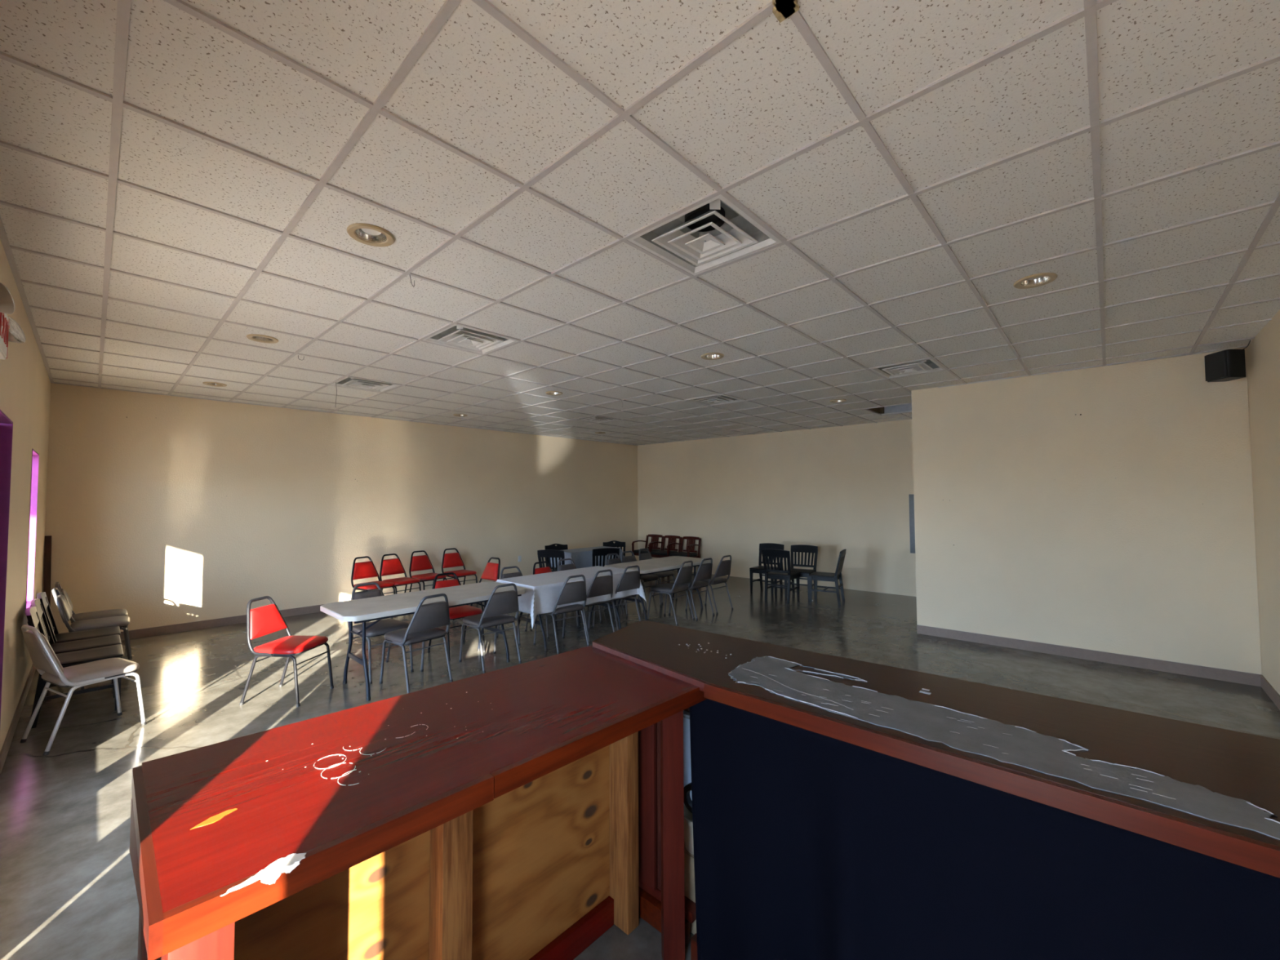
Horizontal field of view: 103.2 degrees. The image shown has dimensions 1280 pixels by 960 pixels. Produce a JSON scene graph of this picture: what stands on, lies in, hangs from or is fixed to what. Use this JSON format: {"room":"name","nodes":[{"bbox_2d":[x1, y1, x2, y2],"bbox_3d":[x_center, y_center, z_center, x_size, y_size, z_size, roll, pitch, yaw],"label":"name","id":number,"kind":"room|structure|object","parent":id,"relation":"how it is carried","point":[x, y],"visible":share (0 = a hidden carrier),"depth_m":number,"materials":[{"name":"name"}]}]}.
{"room":"function hall","nodes":[
{"label":"function hall","id":0,"kind":"room"},
{"bbox_2d":[0,239,50,751],"bbox_3d":[-3.217,-0.185,2.379,10.300,3.950,0.180,-2,-3,43],"label":"wall","id":1,"kind":"structure","parent":0,"point":[24,380],"depth_m":3.71,"materials":[{"name":"paint"}]},
{"bbox_2d":[0,409,13,722],"bbox_3d":[-3.049,0.691,2.275,2.562,2.190,0.068,-2,-3,43],"label":"trim","id":2,"kind":"structure","parent":1,"relation":"attached to","point":[6,424],"depth_m":3.17,"materials":[{"name":"paint"}]},
{"bbox_2d":[0,282,26,359],"bbox_3d":[-2.903,-0.704,2.298,0.583,0.259,0.121,-2,-3,43],"label":"exit sign","id":3,"kind":"object","parent":1,"relation":"attached to","point":[11,331],"visible":1,"depth_m":2.30,"materials":[{"name":"white plastic"}]},
{"bbox_2d":[0,663,35,773],"bbox_3d":[-5.348,1.824,4.418,3.750,0.105,0.012,-2,-3,43],"label":"baseboard","id":4,"kind":"structure","parent":1,"relation":"attached to","point":[4,751],"depth_m":3.73,"materials":[{"name":"plastic"}]},
{"bbox_2d":[25,448,39,614],"bbox_3d":[-5.436,0.439,4.495,0.765,1.390,0.068,-2,-3,43],"label":"trim","id":5,"kind":"structure","parent":1,"relation":"attached to","point":[35,455],"depth_m":4.75,"materials":[{"name":"paint"}]},
{"bbox_2d":[42,382,638,633],"bbox_3d":[-3.517,0.076,9.291,0.162,3.950,9.920,-2,-3,43],"label":"wall","id":6,"kind":"structure","parent":0,"point":[164,510],"depth_m":7.37,"materials":[{"name":"paint"}]},
{"bbox_2d":[120,581,495,640],"bbox_3d":[-3.386,1.997,9.226,0.012,0.105,9.740,-2,-3,43],"label":"baseboard","id":7,"kind":"structure","parent":6,"relation":"attached to","point":[148,632],"depth_m":6.68,"materials":[{"name":"plastic"}]},
{"bbox_2d":[0,0,1279,444],"bbox_3d":[0.344,-1.629,6.288,10.300,0.999,10.680,-2,-3,43],"label":"ceiling","id":8,"kind":"structure","parent":0,"point":[477,87],"depth_m":2.23,"materials":[{"name":"tile"}]},
{"bbox_2d":[202,382,226,386],"bbox_3d":[-4.959,-1.153,5.915,0.220,0.086,0.220,-2,-3,43],"label":"recessed light","id":9,"kind":"object","parent":8,"relation":"in","point":[211,384],"visible":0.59,"depth_m":5.93,"materials":[{"name":"metal"}]},
{"bbox_2d":[246,333,278,343],"bbox_3d":[-3.170,-1.222,4.260,0.220,0.086,0.220,-2,-3,43],"label":"recessed light","id":10,"kind":"object","parent":8,"relation":"in","point":[255,337],"visible":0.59,"depth_m":4.28,"materials":[{"name":"metal"}]},
{"bbox_2d":[330,377,399,392],"bbox_3d":[-3.236,-1.180,5.982,0.584,0.161,0.584,-2,-3,43],"label":"ceiling vent","id":11,"kind":"object","parent":8,"relation":"in","point":[348,382],"visible":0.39,"depth_m":6.01,"materials":[{"name":"metal"}]},
{"bbox_2d":[346,222,395,246],"bbox_3d":[-1.380,-1.292,2.604,0.220,0.086,0.220,-2,-3,43],"label":"recessed light","id":12,"kind":"object","parent":8,"relation":"in","point":[369,234],"visible":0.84,"depth_m":2.62,"materials":[{"name":"metal"}]},
{"bbox_2d":[453,413,467,416],"bbox_3d":[-2.888,-1.077,8.150,0.220,0.086,0.220,-2,-3,43],"label":"recessed light","id":13,"kind":"object","parent":8,"relation":"in","point":[455,415],"visible":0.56,"depth_m":8.17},
{"bbox_2d":[422,324,517,354],"bbox_3d":[-1.447,-1.249,4.327,0.584,0.161,0.584,-2,-3,43],"label":"ceiling vent","id":14,"kind":"object","parent":8,"relation":"in","point":[457,336],"visible":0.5,"depth_m":4.36,"materials":[{"name":"metal"}]},
{"bbox_2d":[545,391,562,395],"bbox_3d":[-1.099,-1.147,6.495,0.220,0.086,0.220,-2,-3,43],"label":"recessed light","id":15,"kind":"object","parent":8,"relation":"in","point":[549,393],"visible":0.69,"depth_m":6.50,"materials":[{"name":"metal"}]},
{"bbox_2d":[573,416,618,423],"bbox_3d":[-0.751,-1.089,8.665,0.584,0.161,0.584,-2,-3,43],"label":"ceiling vent","id":16,"kind":"object","parent":8,"relation":"in","point":[597,420],"visible":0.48,"depth_m":8.66,"materials":[{"name":"metal"}]},
{"bbox_2d":[0,0,1279,445],"bbox_3d":[0.309,-1.129,6.222,9.830,0.012,10.200,-2,-3,43],"label":"grid","id":17,"kind":"structure","parent":8,"relation":"attached to","point":[1091,6],"depth_m":2.58,"materials":[{"name":"metal"}]},
{"bbox_2d":[627,194,782,275],"bbox_3d":[0.342,-1.319,2.672,0.584,0.161,0.584,-2,-3,43],"label":"ceiling vent","id":18,"kind":"object","parent":8,"relation":"in","point":[714,233],"visible":0.96,"depth_m":2.71,"materials":[{"name":"metal"}]},
{"bbox_2d":[701,352,724,359],"bbox_3d":[0.691,-1.216,4.840,0.220,0.086,0.220,-2,-3,43],"label":"recessed light","id":19,"kind":"object","parent":8,"relation":"in","point":[709,356],"visible":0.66,"depth_m":4.87,"materials":[{"name":"silver metal"}]},
{"bbox_2d":[686,394,743,405],"bbox_3d":[1.038,-1.159,7.009,0.584,0.161,0.584,-2,-3,43],"label":"ceiling vent","id":20,"kind":"object","parent":8,"relation":"in","point":[717,399],"visible":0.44,"depth_m":7.03,"materials":[{"name":"metal"}]},
{"bbox_2d":[772,0,799,22],"bbox_3d":[0.392,-1.299,1.381,0.064,0.012,0.080,-2,-3,43],"label":"hole","id":21,"kind":"structure","parent":8,"relation":"in","point":[783,9],"depth_m":1.39,"materials":[{"name":"black"}]},
{"bbox_2d":[829,399,846,402],"bbox_3d":[2.761,-1.141,7.075,0.220,0.086,0.220,-2,-3,43],"label":"recessed light","id":22,"kind":"object","parent":8,"relation":"in","point":[833,400],"visible":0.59,"depth_m":7.09,"materials":[{"name":"metal"}]},
{"bbox_2d":[868,406,884,413],"bbox_3d":[3.680,-1.462,8.022,0.080,0.732,0.853,-2,-3,43],"label":"trim","id":23,"kind":"structure","parent":8,"relation":"attached to","point":[879,410],"depth_m":8.24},
{"bbox_2d":[870,358,945,378],"bbox_3d":[2.828,-1.228,5.354,0.584,0.161,0.584,-2,-3,43],"label":"ceiling vent","id":24,"kind":"object","parent":8,"relation":"in","point":[928,365],"visible":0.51,"depth_m":5.39,"materials":[{"name":"metal"}]},
{"bbox_2d":[1013,272,1057,288],"bbox_3d":[2.480,-1.286,3.184,0.220,0.086,0.220,-2,-3,43],"label":"recessed light","id":25,"kind":"object","parent":8,"relation":"in","point":[1037,280],"visible":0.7,"depth_m":3.20,"materials":[{"name":"metal"}]},
{"bbox_2d":[0,569,1279,959],"bbox_3d":[0.359,1.979,6.153,10.300,0.120,10.680,-2,-3,43],"label":"floor","id":26,"kind":"structure","parent":0,"point":[68,891],"depth_m":4.31,"materials":[{"name":"concrete"}]},
{"bbox_2d":[43,535,51,607],"bbox_3d":[-6.676,1.280,5.708,0.045,1.301,0.067,-2,-3,43],"label":"wood post","id":27,"kind":"object","parent":26,"relation":"on","point":[47,548],"visible":0.57,"depth_m":5.70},
{"bbox_2d":[25,606,123,728],"bbox_3d":[-4.541,1.432,4.077,0.472,0.862,0.531,-2,-3,43],"label":"chair","id":28,"kind":"object","parent":26,"relation":"on","point":[82,656],"visible":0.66,"depth_m":4.03,"materials":[{"name":"grey fabric"}]},
{"bbox_2d":[30,598,120,703],"bbox_3d":[-4.893,1.445,4.402,0.472,0.862,0.531,-2,-3,43],"label":"chair","id":29,"kind":"object","parent":26,"relation":"on","point":[94,642],"visible":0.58,"depth_m":4.40,"materials":[{"name":"grey fabric"}]},
{"bbox_2d":[36,591,120,694],"bbox_3d":[-5.231,1.459,4.729,0.472,0.862,0.531,-2,-3,43],"label":"chair","id":30,"kind":"object","parent":26,"relation":"on","point":[113,630],"visible":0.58,"depth_m":4.72,"materials":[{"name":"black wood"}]},
{"bbox_2d":[19,624,146,755],"bbox_3d":[-4.048,1.426,3.688,0.440,0.844,0.571,-1,-2,26],"label":"banquet chair","id":31,"kind":"object","parent":26,"relation":"on","point":[43,657],"visible":1,"depth_m":3.57,"materials":[{"name":"grey fabric"}]},
{"bbox_2d":[54,582,128,655],"bbox_3d":[-5.908,1.501,5.483,0.440,0.844,0.571,-2,-3,43],"label":"banquet chair","id":32,"kind":"object","parent":26,"relation":"on","point":[113,612],"visible":0.52,"depth_m":5.41,"materials":[{"name":"grey fabric"}]},
{"bbox_2d":[51,587,132,661],"bbox_3d":[-5.527,1.486,5.131,0.440,0.844,0.571,-2,-3,45],"label":"banquet chair","id":33,"kind":"object","parent":26,"relation":"on","point":[65,612],"visible":0.8,"depth_m":5.04,"materials":[{"name":"grey fabric"}]},
{"bbox_2d":[239,595,333,706],"bbox_3d":[-3.056,1.448,4.394,0.571,0.844,0.440,0,-2,5],"label":"banquet chair","id":34,"kind":"object","parent":26,"relation":"on","point":[261,621],"visible":1,"depth_m":4.32,"materials":[{"name":"red fabric"}]},
{"bbox_2d":[351,555,395,594],"bbox_3d":[-3.935,1.567,7.453,0.571,0.844,0.440,-2,-3,31],"label":"banquet chair","id":35,"kind":"object","parent":26,"relation":"on","point":[364,570],"visible":0.74,"depth_m":7.48,"materials":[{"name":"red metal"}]},
{"bbox_2d":[347,582,413,684],"bbox_3d":[-2.580,1.469,5.003,0.571,0.844,0.440,-2,-3,37],"label":"banquet chair","id":36,"kind":"object","parent":26,"relation":"on","point":[382,627],"visible":0.62,"depth_m":4.96,"materials":[{"name":"grey fabric"}]},
{"bbox_2d":[379,553,421,594],"bbox_3d":[-3.708,1.579,7.816,0.571,0.844,0.440,-2,-3,33],"label":"banquet chair","id":37,"kind":"object","parent":26,"relation":"on","point":[388,566],"visible":0.81,"depth_m":7.84,"materials":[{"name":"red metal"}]},
{"bbox_2d":[379,593,453,693],"bbox_3d":[-2.053,1.455,4.686,0.571,0.844,0.440,-2,-3,37],"label":"banquet chair","id":38,"kind":"object","parent":26,"relation":"on","point":[424,624],"visible":0.98,"depth_m":4.58,"materials":[{"name":"grey fabric"}]},
{"bbox_2d":[129,645,706,959],"bbox_3d":[-0.452,1.211,1.459,0.695,1.068,1.441,-2,-3,43],"label":"bar counter","id":39,"kind":"object","parent":26,"relation":"on","point":[493,815],"depth_m":1.36,"materials":[{"name":"brown wood"}]},
{"bbox_2d":[320,582,526,701],"bbox_3d":[-2.048,1.516,4.986,0.770,0.742,1.775,-2,-3,43],"label":"folding table","id":40,"kind":"object","parent":26,"relation":"on","point":[362,611],"visible":0.73,"depth_m":4.67,"materials":[{"name":"grey plastic"}]},
{"bbox_2d":[408,550,447,591],"bbox_3d":[-3.470,1.596,8.278,0.571,0.844,0.440,-2,-3,37],"label":"banquet chair","id":41,"kind":"object","parent":26,"relation":"on","point":[421,562],"visible":0.8,"depth_m":8.31,"materials":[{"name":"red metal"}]},
{"bbox_2d":[426,572,485,660],"bbox_3d":[-2.058,1.492,5.669,0.571,0.844,0.440,-2,-3,45],"label":"banquet chair","id":42,"kind":"object","parent":26,"relation":"on","point":[461,611],"visible":0.44,"depth_m":5.64,"materials":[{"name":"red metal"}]},
{"bbox_2d":[441,547,477,584],"bbox_3d":[-3.094,1.608,8.654,0.571,0.844,0.440,-2,-3,40],"label":"banquet chair","id":43,"kind":"object","parent":26,"relation":"on","point":[452,559],"visible":0.77,"depth_m":8.70,"materials":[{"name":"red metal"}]},
{"bbox_2d":[452,556,500,620],"bbox_3d":[-2.295,1.551,7.209,0.440,0.844,0.571,-2,-3,39],"label":"banquet chair","id":44,"kind":"object","parent":26,"relation":"on","point":[491,571],"visible":0.3,"depth_m":7.35,"materials":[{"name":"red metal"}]},
{"bbox_2d":[458,582,521,673],"bbox_3d":[-1.543,1.475,5.259,0.571,0.844,0.440,-2,-3,44],"label":"banquet chair","id":45,"kind":"object","parent":26,"relation":"on","point":[500,604],"visible":1,"depth_m":5.13,"materials":[{"name":"grey fabric"}]},
{"bbox_2d":[496,565,549,645],"bbox_3d":[-1.449,1.510,6.209,0.571,0.844,0.440,-2,-3,45],"label":"banquet chair","id":46,"kind":"object","parent":26,"relation":"on","point":[515,574],"visible":0.23,"depth_m":6.30,"materials":[{"name":"grey metal"}]},
{"bbox_2d":[537,549,564,572],"bbox_3d":[-1.412,1.587,8.570,0.472,0.862,0.531,-1,-2,15],"label":"chair","id":47,"kind":"object","parent":26,"relation":"on","point":[543,553],"visible":0.3,"depth_m":8.36,"materials":[{"name":"black wood"}]},
{"bbox_2d":[529,560,580,633],"bbox_3d":[-1.138,1.528,6.721,0.571,0.844,0.440,-2,-3,39],"label":"banquet chair","id":48,"kind":"object","parent":26,"relation":"on","point":[543,570],"visible":0.18,"depth_m":6.80,"materials":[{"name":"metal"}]},
{"bbox_2d":[544,543,568,569],"bbox_3d":[-1.521,1.652,9.748,0.472,0.822,0.523,1,-3,-32],"label":"chair","id":49,"kind":"object","parent":26,"relation":"on","point":[558,547],"visible":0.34,"depth_m":9.94,"materials":[{"name":"black wood"}]},
{"bbox_2d":[533,574,589,654],"bbox_3d":[-0.897,1.494,5.845,0.440,0.844,0.571,2,-3,-43],"label":"banquet chair","id":50,"kind":"object","parent":26,"relation":"on","point":[571,592],"visible":0.82,"depth_m":5.70,"materials":[{"name":"grey fabric"}]},
{"bbox_2d":[514,600,622,650],"bbox_3d":[-0.869,1.560,6.309,0.740,0.742,1.600,-2,-3,43],"label":"folding table","id":51,"kind":"object","parent":26,"relation":"on","point":[521,618],"visible":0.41,"depth_m":5.99,"materials":[{"name":"grey plastic"}]},
{"bbox_2d":[495,565,646,628],"bbox_3d":[-0.867,1.395,6.316,0.939,0.424,1.804,-2,-3,43],"label":"tablecloth","id":52,"kind":"object","parent":51,"relation":"on","point":[542,593],"visible":0.66,"depth_m":5.88,"materials":[{"name":"white fabric"}]},
{"bbox_2d":[555,558,601,627],"bbox_3d":[-0.873,1.538,7.037,0.571,0.844,0.440,-2,-3,45],"label":"banquet chair","id":53,"kind":"object","parent":26,"relation":"on","point":[567,566],"visible":0.21,"depth_m":7.15,"materials":[{"name":"grey fabric"}]},
{"bbox_2d":[564,568,614,644],"bbox_3d":[-0.615,1.508,6.252,0.571,0.844,0.440,-2,-3,45],"label":"banquet chair","id":54,"kind":"object","parent":26,"relation":"on","point":[600,585],"visible":0.61,"depth_m":6.10,"materials":[{"name":"grey fabric"}]},
{"bbox_2d":[591,547,619,566],"bbox_3d":[-0.652,1.593,8.819,0.472,0.862,0.531,1,-2,-19],"label":"chair","id":55,"kind":"object","parent":26,"relation":"on","point":[603,552],"visible":0.23,"depth_m":8.60,"materials":[{"name":"black wood"}]},
{"bbox_2d":[603,540,625,556],"bbox_3d":[-0.508,1.671,10.358,0.472,0.822,0.523,0,-2,-7],"label":"chair","id":56,"kind":"object","parent":26,"relation":"on","point":[611,544],"visible":0.25,"depth_m":10.59,"materials":[{"name":"black wood"}]},
{"bbox_2d":[591,564,640,630],"bbox_3d":[-0.283,1.521,6.626,0.571,0.844,0.440,-2,-3,45],"label":"banquet chair","id":57,"kind":"object","parent":26,"relation":"on","point":[628,580],"visible":0.62,"depth_m":6.47,"materials":[{"name":"grey fabric"}]},
{"bbox_2d":[603,553,647,615],"bbox_3d":[-0.240,1.560,7.691,0.571,0.844,0.440,-2,-3,45],"label":"banquet chair","id":58,"kind":"object","parent":26,"relation":"on","point":[608,562],"visible":0.29,"depth_m":7.78,"materials":[{"name":"grey fabric"}]},
{"bbox_2d":[619,551,662,609],"bbox_3d":[-0.007,1.573,8.060,0.571,0.844,0.440,-2,-3,43],"label":"banquet chair","id":59,"kind":"object","parent":26,"relation":"on","point":[646,578],"visible":0.48,"depth_m":8.03,"materials":[{"name":"grey fabric"}]},
{"bbox_2d":[631,534,662,555],"bbox_3d":[0.208,1.737,12.203,0.604,0.823,0.566,-2,-3,41],"label":"armchair","id":60,"kind":"object","parent":26,"relation":"on","point":[655,547],"visible":0.65,"depth_m":12.26,"materials":[{"name":"red wood"}]},
{"bbox_2d":[604,555,711,620],"bbox_3d":[0.305,1.602,7.559,0.795,0.742,1.690,-2,-3,43],"label":"folding table","id":61,"kind":"object","parent":26,"relation":"on","point":[647,566],"visible":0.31,"depth_m":7.35,"materials":[{"name":"grey plastic"}]},
{"bbox_2d":[637,548,677,604],"bbox_3d":[0.272,1.589,8.508,0.571,0.844,0.440,-2,-3,39],"label":"banquet chair","id":62,"kind":"object","parent":26,"relation":"on","point":[646,556],"visible":0.5,"depth_m":8.47,"materials":[{"name":"grey fabric"}]},
{"bbox_2d":[648,535,681,557],"bbox_3d":[0.604,1.722,11.836,0.604,0.823,0.566,-2,-3,41],"label":"armchair","id":63,"kind":"object","parent":26,"relation":"on","point":[660,553],"visible":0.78,"depth_m":11.87,"materials":[{"name":"red wood"}]},
{"bbox_2d":[647,560,694,626],"bbox_3d":[0.444,1.534,7.073,0.571,0.844,0.440,-2,-3,39],"label":"banquet chair","id":64,"kind":"object","parent":26,"relation":"on","point":[684,575],"visible":1,"depth_m":6.96,"materials":[{"name":"grey fabric"}]},
{"bbox_2d":[666,536,701,571],"bbox_3d":[1.015,1.706,11.456,0.604,0.823,0.566,-2,-3,41],"label":"armchair","id":65,"kind":"object","parent":26,"relation":"on","point":[690,544],"visible":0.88,"depth_m":11.46,"materials":[{"name":"red wood"}]},
{"bbox_2d":[683,710,692,800],"bbox_3d":[0.328,1.391,2.094,0.400,0.750,0.033,-2,-3,43],"label":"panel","id":66,"kind":"object","parent":26,"relation":"on","point":[686,739],"visible":0.02,"depth_m":2.20,"materials":[{"name":"silver metal"}]},
{"bbox_2d":[684,840,696,934],"bbox_3d":[0.279,1.613,2.001,0.320,0.300,0.156,-2,-3,43],"label":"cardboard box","id":67,"kind":"object","parent":26,"relation":"on","point":[689,871],"visible":0.1,"depth_m":1.98,"materials":[{"name":"beige cardboard"}]},
{"bbox_2d":[684,804,693,854],"bbox_3d":[0.240,1.395,2.028,0.156,0.135,0.156,-2,-3,43],"label":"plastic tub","id":68,"kind":"object","parent":67,"relation":"on","point":[688,823],"visible":0.19,"depth_m":1.99,"materials":[{"name":"white plastic"}]},
{"bbox_2d":[684,782,692,813],"bbox_3d":[0.219,1.272,2.025,0.110,0.110,0.024,-2,-3,43],"label":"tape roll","id":69,"kind":"object","parent":68,"relation":"on","point":[687,801],"visible":0.32,"depth_m":2.04,"materials":[{"name":"black plastic"}]},
{"bbox_2d":[668,557,714,620],"bbox_3d":[0.764,1.545,7.388,0.571,0.844,0.440,-2,-3,43],"label":"banquet chair","id":70,"kind":"object","parent":26,"relation":"on","point":[704,571],"visible":0.75,"depth_m":7.25,"materials":[{"name":"grey fabric"}]},
{"bbox_2d":[688,555,733,613],"bbox_3d":[1.103,1.557,7.755,0.571,0.844,0.440,-2,-3,43],"label":"banquet chair","id":71,"kind":"object","parent":26,"relation":"on","point":[723,569],"visible":0.84,"depth_m":7.61,"materials":[{"name":"grey fabric"}]},
{"bbox_2d":[749,542,784,595],"bbox_3d":[2.294,1.594,9.167,0.472,0.862,0.531,-2,-3,37],"label":"chair","id":72,"kind":"object","parent":26,"relation":"on","point":[759,569],"visible":0.66,"depth_m":9.23,"materials":[{"name":"black wood"}]},
{"bbox_2d":[761,549,799,604],"bbox_3d":[2.350,1.567,8.433,0.472,0.862,0.531,-2,-3,37],"label":"chair","id":73,"kind":"object","parent":26,"relation":"on","point":[785,575],"visible":1,"depth_m":8.31,"materials":[{"name":"black wood"}]},
{"bbox_2d":[784,544,817,599],"bbox_3d":[2.794,1.579,8.799,0.472,0.862,0.531,-2,-3,33],"label":"chair","id":74,"kind":"object","parent":26,"relation":"on","point":[802,548],"visible":0.82,"depth_m":8.92,"materials":[{"name":"black wood"}]},
{"bbox_2d":[808,549,845,604],"bbox_3d":[3.080,1.558,8.295,0.531,0.862,0.472,-2,-2,31],"label":"chair","id":75,"kind":"object","parent":26,"relation":"on","point":[815,575],"visible":1,"depth_m":8.22,"materials":[{"name":"black wood"}]},
{"bbox_2d":[591,620,1279,959],"bbox_3d":[0.885,1.195,1.478,2.667,1.090,0.689,-2,-3,43],"label":"bar counter","id":76,"kind":"object","parent":26,"relation":"on","point":[1211,791],"depth_m":1.35,"materials":[{"name":"brown wood"}]},
{"bbox_2d":[595,620,1279,847],"bbox_3d":[0.888,0.663,1.494,2.653,0.019,0.659,-2,-3,43],"label":"countertop","id":77,"kind":"structure","parent":76,"relation":"on","point":[1236,765],"depth_m":1.37,"materials":[{"name":"brown wood"}]},
{"bbox_2d":[689,698,1279,959],"bbox_3d":[0.898,1.190,1.046,2.000,1.012,0.133,-2,-3,43],"label":"panel","id":78,"kind":"object","parent":76,"relation":"hanging from","point":[808,845],"visible":0.9,"depth_m":1.26,"materials":[{"name":"blue fabric"}]},
{"bbox_3d":[-0.979,1.682,9.544,0.624,0.742,1.220,-2,-3,43],"label":"folding table","id":79,"kind":"object","parent":26,"relation":"on","visible":0},
{"bbox_2d":[550,546,624,568],"bbox_3d":[-0.980,1.558,9.525,0.709,0.509,1.402,-2,-3,43],"label":"tablecloth","id":80,"kind":"object","parent":79,"relation":"on","point":[582,557],"visible":0.39,"depth_m":9.17,"materials":[{"name":"white fabric"}]},
{"bbox_2d":[637,419,916,596],"bbox_3d":[3.730,0.061,9.694,9.852,3.950,0.160,-2,-3,41],"label":"wall","id":81,"kind":"structure","parent":0,"point":[836,489],"depth_m":10.11,"materials":[{"name":"paint"}]},
{"bbox_2d":[908,493,915,553],"bbox_3d":[4.841,0.747,8.623,0.445,1.010,0.108,-2,-3,43],"label":"electrical panel","id":82,"kind":"object","parent":81,"relation":"attached to","point":[911,497],"visible":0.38,"depth_m":8.71,"materials":[{"name":"grey metal"}]},
{"bbox_2d":[911,347,1262,674],"bbox_3d":[5.419,-0.066,6.493,2.760,3.950,2.807,-2,-3,43],"label":"wall partition","id":83,"kind":"structure","parent":0,"point":[1106,508],"depth_m":5.26,"materials":[{"name":"paint"}]},
{"bbox_2d":[884,403,911,413],"bbox_3d":[4.349,-1.465,7.991,1.104,0.732,0.050,-2,-3,43],"label":"trim","id":84,"kind":"structure","parent":83,"relation":"attached to","point":[905,407],"depth_m":8.15,"materials":[{"name":"white metal"}]},
{"bbox_2d":[916,624,1262,686],"bbox_3d":[4.490,1.821,5.412,2.759,0.105,0.012,-2,-3,41],"label":"baseboard","id":85,"kind":"structure","parent":83,"relation":"attached to","point":[1242,677],"depth_m":5.18,"materials":[{"name":"plastic"}]},
{"bbox_2d":[1245,309,1279,694],"bbox_3d":[3.034,-0.233,1.772,0.160,3.950,7.780,-2,-3,43],"label":"wall","id":86,"kind":"structure","parent":0,"point":[1263,352],"depth_m":4.18,"materials":[{"name":"paint"}]},
{"bbox_2d":[1204,349,1245,382],"bbox_3d":[5.257,-1.018,4.518,0.252,0.245,0.194,0,-2,5],"label":"wall speaker","id":87,"kind":"object","parent":86,"relation":"attached to","point":[1228,365],"visible":1,"depth_m":4.45,"materials":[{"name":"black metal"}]},
{"bbox_2d":[1204,350,1227,381],"bbox_3d":[5.141,-1.017,4.528,0.019,0.229,0.179,0,-2,5],"label":"grille","id":88,"kind":"object","parent":87,"relation":"attached to","point":[1215,363],"depth_m":4.51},
{"bbox_2d":[1260,675,1279,710],"bbox_3d":[3.838,1.722,2.686,0.012,0.105,4.950,-2,-3,43],"label":"baseboard","id":89,"kind":"structure","parent":86,"relation":"attached to","point":[1266,686],"depth_m":4.22,"materials":[{"name":"plastic"}]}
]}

